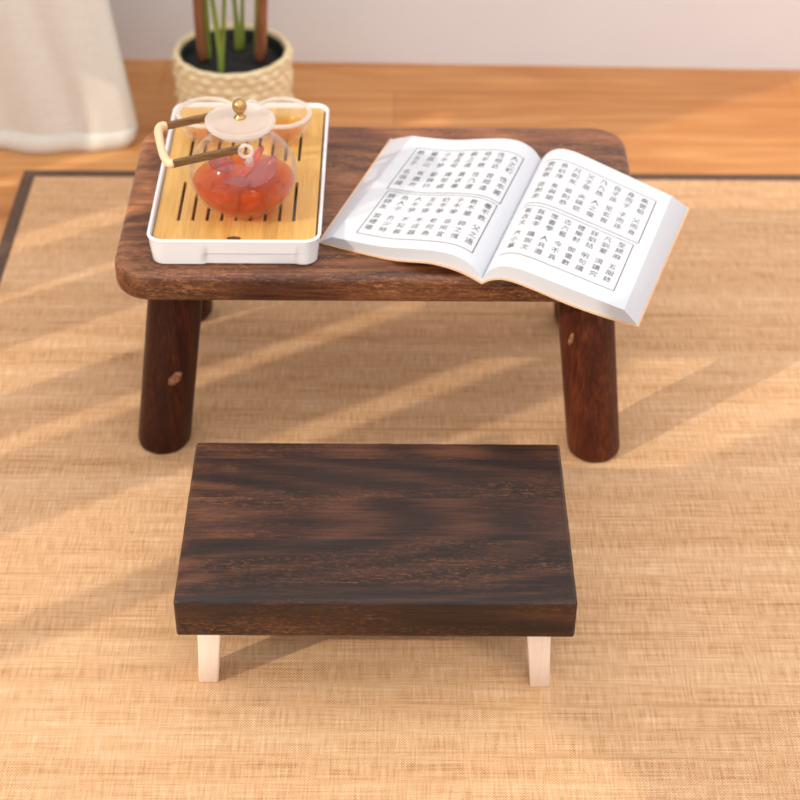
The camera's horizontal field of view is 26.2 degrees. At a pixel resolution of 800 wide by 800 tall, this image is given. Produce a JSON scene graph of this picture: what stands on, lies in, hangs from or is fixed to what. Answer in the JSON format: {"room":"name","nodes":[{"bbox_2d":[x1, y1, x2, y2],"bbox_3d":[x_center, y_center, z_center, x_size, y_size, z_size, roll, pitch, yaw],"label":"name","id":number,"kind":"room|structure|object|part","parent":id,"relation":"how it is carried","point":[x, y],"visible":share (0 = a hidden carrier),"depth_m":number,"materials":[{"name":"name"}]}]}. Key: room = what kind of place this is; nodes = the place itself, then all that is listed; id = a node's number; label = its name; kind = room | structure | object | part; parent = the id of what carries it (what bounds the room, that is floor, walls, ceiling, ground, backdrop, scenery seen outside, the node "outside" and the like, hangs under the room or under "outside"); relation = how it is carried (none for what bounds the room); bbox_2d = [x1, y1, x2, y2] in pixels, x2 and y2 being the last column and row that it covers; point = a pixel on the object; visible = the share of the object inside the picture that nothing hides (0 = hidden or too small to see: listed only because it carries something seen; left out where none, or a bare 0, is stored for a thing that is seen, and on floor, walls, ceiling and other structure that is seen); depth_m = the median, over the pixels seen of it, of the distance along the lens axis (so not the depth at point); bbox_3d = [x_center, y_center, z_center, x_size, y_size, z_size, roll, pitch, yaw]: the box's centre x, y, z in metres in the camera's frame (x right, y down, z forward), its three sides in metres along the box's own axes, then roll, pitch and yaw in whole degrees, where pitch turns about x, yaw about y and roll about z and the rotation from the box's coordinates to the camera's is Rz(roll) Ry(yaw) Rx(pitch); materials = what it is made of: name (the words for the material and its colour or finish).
{"room":"living room","nodes":[
{"label":"living room","id":0,"kind":"room"},
{"bbox_2d":[0,59,799,240],"bbox_3d":[0.342,0.414,1.506,3.700,0.050,3.050,0,38,0],"label":"floor","id":1,"kind":"structure","parent":0,"point":[667,120],"depth_m":2.54,"materials":[{"name":"brown wood"}]},
{"bbox_2d":[0,0,138,154],"bbox_3d":[-0.659,-1.058,1.906,0.590,1.751,0.094,0,38,0],"label":"curtain","id":2,"kind":"object","parent":1,"relation":"on","point":[64,86],"visible":1,"depth_m":2.36,"materials":[{"name":"fabric"}]},
{"bbox_2d":[171,0,293,104],"bbox_3d":[-0.233,-0.617,2.286,0.170,0.595,0.171,-25,45,-29],"label":"potted plant","id":3,"kind":"object","parent":1,"relation":"on","point":[229,61],"visible":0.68,"depth_m":2.37,"materials":[{"name":"green plant"}]},
{"bbox_3d":[-0.275,-0.589,2.309,0.015,0.301,0.016,-5,39,-7],"label":"stem","id":4,"kind":"part","parent":3,"relation":"part of","materials":[{"name":"brown plant"}]},
{"bbox_3d":[-0.267,-0.588,2.323,0.010,0.282,0.020,6,39,7],"label":"stem","id":5,"kind":"part","parent":3,"relation":"part of","materials":[{"name":"green plant"}]},
{"bbox_3d":[-0.252,-0.563,2.293,0.012,0.283,0.031,-28,46,-31],"label":"stem","id":6,"kind":"part","parent":3,"relation":"part of","materials":[{"name":"green plant"}]},
{"bbox_3d":[-0.234,-0.579,2.281,0.030,0.282,0.006,-25,45,-28],"label":"stem","id":7,"kind":"part","parent":3,"relation":"part of","materials":[{"name":"green plant"}]},
{"bbox_3d":[-0.234,-0.440,2.427,0.144,0.114,0.144,0,38,0],"label":"pot","id":8,"kind":"part","parent":3,"relation":"part of","materials":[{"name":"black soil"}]},
{"bbox_3d":[-0.229,-0.607,2.349,0.013,0.283,0.018,-29,47,-32],"label":"stem","id":9,"kind":"part","parent":3,"relation":"part of","materials":[{"name":"green plant"}]},
{"bbox_3d":[-0.218,-0.607,2.349,0.024,0.283,0.011,-8,39,-10],"label":"stem","id":10,"kind":"part","parent":3,"relation":"part of","materials":[{"name":"green plant"}]},
{"bbox_3d":[-0.195,-0.592,2.329,0.009,0.282,0.025,22,43,24],"label":"stem","id":11,"kind":"part","parent":3,"relation":"part of","materials":[{"name":"plant"}]},
{"bbox_3d":[-0.186,-0.587,2.307,0.032,0.301,0.017,14,40,16],"label":"stem","id":12,"kind":"part","parent":3,"relation":"part of","materials":[{"name":"brown plant"}]},
{"bbox_2d":[0,170,799,799],"bbox_3d":[0.361,0.157,1.788,1.762,0.005,1.512,0,38,0],"label":"woven mat","id":13,"kind":"object","parent":1,"relation":"on","point":[677,677],"visible":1,"depth_m":1.80,"materials":[{"name":"wicker"}]},
{"bbox_2d":[115,127,630,462],"bbox_3d":[-0.019,-0.124,1.936,0.550,0.250,0.317,0,38,0],"label":"table","id":14,"kind":"object","parent":13,"relation":"on","point":[179,297],"visible":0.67,"depth_m":1.83,"materials":[{"name":"brown wood"}]},
{"bbox_3d":[-0.248,-0.052,1.865,0.099,0.222,0.059,-32,48,-34],"label":"leg","id":15,"kind":"part","parent":14,"relation":"part of","materials":[{"name":"brown wood"}]},
{"bbox_3d":[-0.246,-0.186,2.034,0.057,0.222,0.094,-28,46,-31],"label":"leg","id":16,"kind":"part","parent":14,"relation":"part of","materials":[{"name":"brown wood"}]},
{"bbox_2d":[147,102,328,264],"bbox_3d":[-0.169,-0.238,1.851,0.177,0.030,0.289,0,38,0],"label":"tray","id":17,"kind":"object","parent":14,"relation":"on","point":[181,227],"visible":0.83,"depth_m":1.80,"materials":[{"name":"white plastic"}]},
{"bbox_2d":[176,96,231,142],"bbox_3d":[-0.211,-0.301,1.881,0.067,0.037,0.067,0,38,0],"label":"teacup","id":18,"kind":"object","parent":17,"relation":"on","point":[206,98],"visible":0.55,"depth_m":1.89,"materials":[{"name":"clear glass"}]},
{"bbox_2d":[154,98,296,218],"bbox_3d":[-0.179,-0.249,1.745,0.147,0.125,0.111,0,38,0],"label":"teapot","id":19,"kind":"object","parent":17,"relation":"on","point":[239,121],"visible":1,"depth_m":1.72,"materials":[{"name":"clear glass"}]},
{"bbox_3d":[-0.199,-0.291,1.766,0.084,0.028,0.005,0,38,0],"label":"handle arm","id":20,"kind":"part","parent":19,"relation":"part of","materials":[{"name":"brown wood"}]},
{"bbox_3d":[-0.191,-0.241,1.698,0.068,0.025,0.005,0,38,0],"label":"handle arm","id":21,"kind":"part","parent":19,"relation":"part of","materials":[{"name":"brown wood"}]},
{"bbox_3d":[-0.160,-0.291,1.712,0.015,0.020,0.015,0,38,0],"label":"knob","id":22,"kind":"part","parent":19,"relation":"part of","materials":[{"name":"gold metal"}]},
{"bbox_3d":[-0.160,-0.278,1.723,0.071,0.013,0.071,0,38,0],"label":"lid","id":23,"kind":"part","parent":19,"relation":"part of","materials":[{"name":"glass"}]},
{"bbox_3d":[-0.161,-0.238,1.754,0.111,0.096,0.111,0,38,0],"label":"glass","id":24,"kind":"part","parent":19,"relation":"part of","materials":[{"name":"clear glass"}]},
{"bbox_2d":[258,97,311,144],"bbox_3d":[-0.130,-0.300,1.882,0.067,0.037,0.067,0,38,0],"label":"teacup","id":25,"kind":"object","parent":17,"relation":"on","point":[274,99],"visible":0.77,"depth_m":1.88,"materials":[{"name":"clear glass"}]},
{"bbox_2d":[319,136,689,326],"bbox_3d":[0.112,-0.197,1.803,0.351,0.030,0.268,13,40,15],"label":"open book","id":26,"kind":"object","parent":14,"relation":"on","point":[568,227],"visible":1,"depth_m":1.78,"materials":[{"name":"white paper"}]},
{"bbox_3d":[0.205,-0.178,2.029,0.093,0.222,0.056,-31,48,-33],"label":"leg","id":27,"kind":"part","parent":14,"relation":"part of","materials":[{"name":"brown wood"}]},
{"bbox_3d":[0.203,-0.045,1.861,0.062,0.222,0.102,-22,44,-26],"label":"leg","id":28,"kind":"part","parent":14,"relation":"part of","materials":[{"name":"brown wood"}]},
{"bbox_2d":[173,443,576,686],"bbox_3d":[-0.022,0.164,1.663,0.362,0.135,0.224,0,38,0],"label":"footstool","id":29,"kind":"object","parent":13,"relation":"on","point":[294,539],"visible":1,"depth_m":1.60,"materials":[{"name":"brown wood"}]},
{"bbox_3d":[-0.178,0.227,1.617,0.028,0.090,0.028,0,38,0],"label":"leg","id":30,"kind":"part","parent":29,"relation":"part of","materials":[{"name":"beige wood"}]},
{"bbox_3d":[0.129,0.231,1.616,0.028,0.090,0.028,0,38,0],"label":"leg","id":31,"kind":"part","parent":29,"relation":"part of","materials":[{"name":"beige wood"}]},
{"bbox_2d":[109,0,799,69],"bbox_3d":[0.500,-1.424,1.977,3.400,2.354,0.100,1,38,1],"label":"wall","id":32,"kind":"structure","parent":0,"point":[722,34],"depth_m":2.60,"materials":[{"name":"paint"}]}
]}

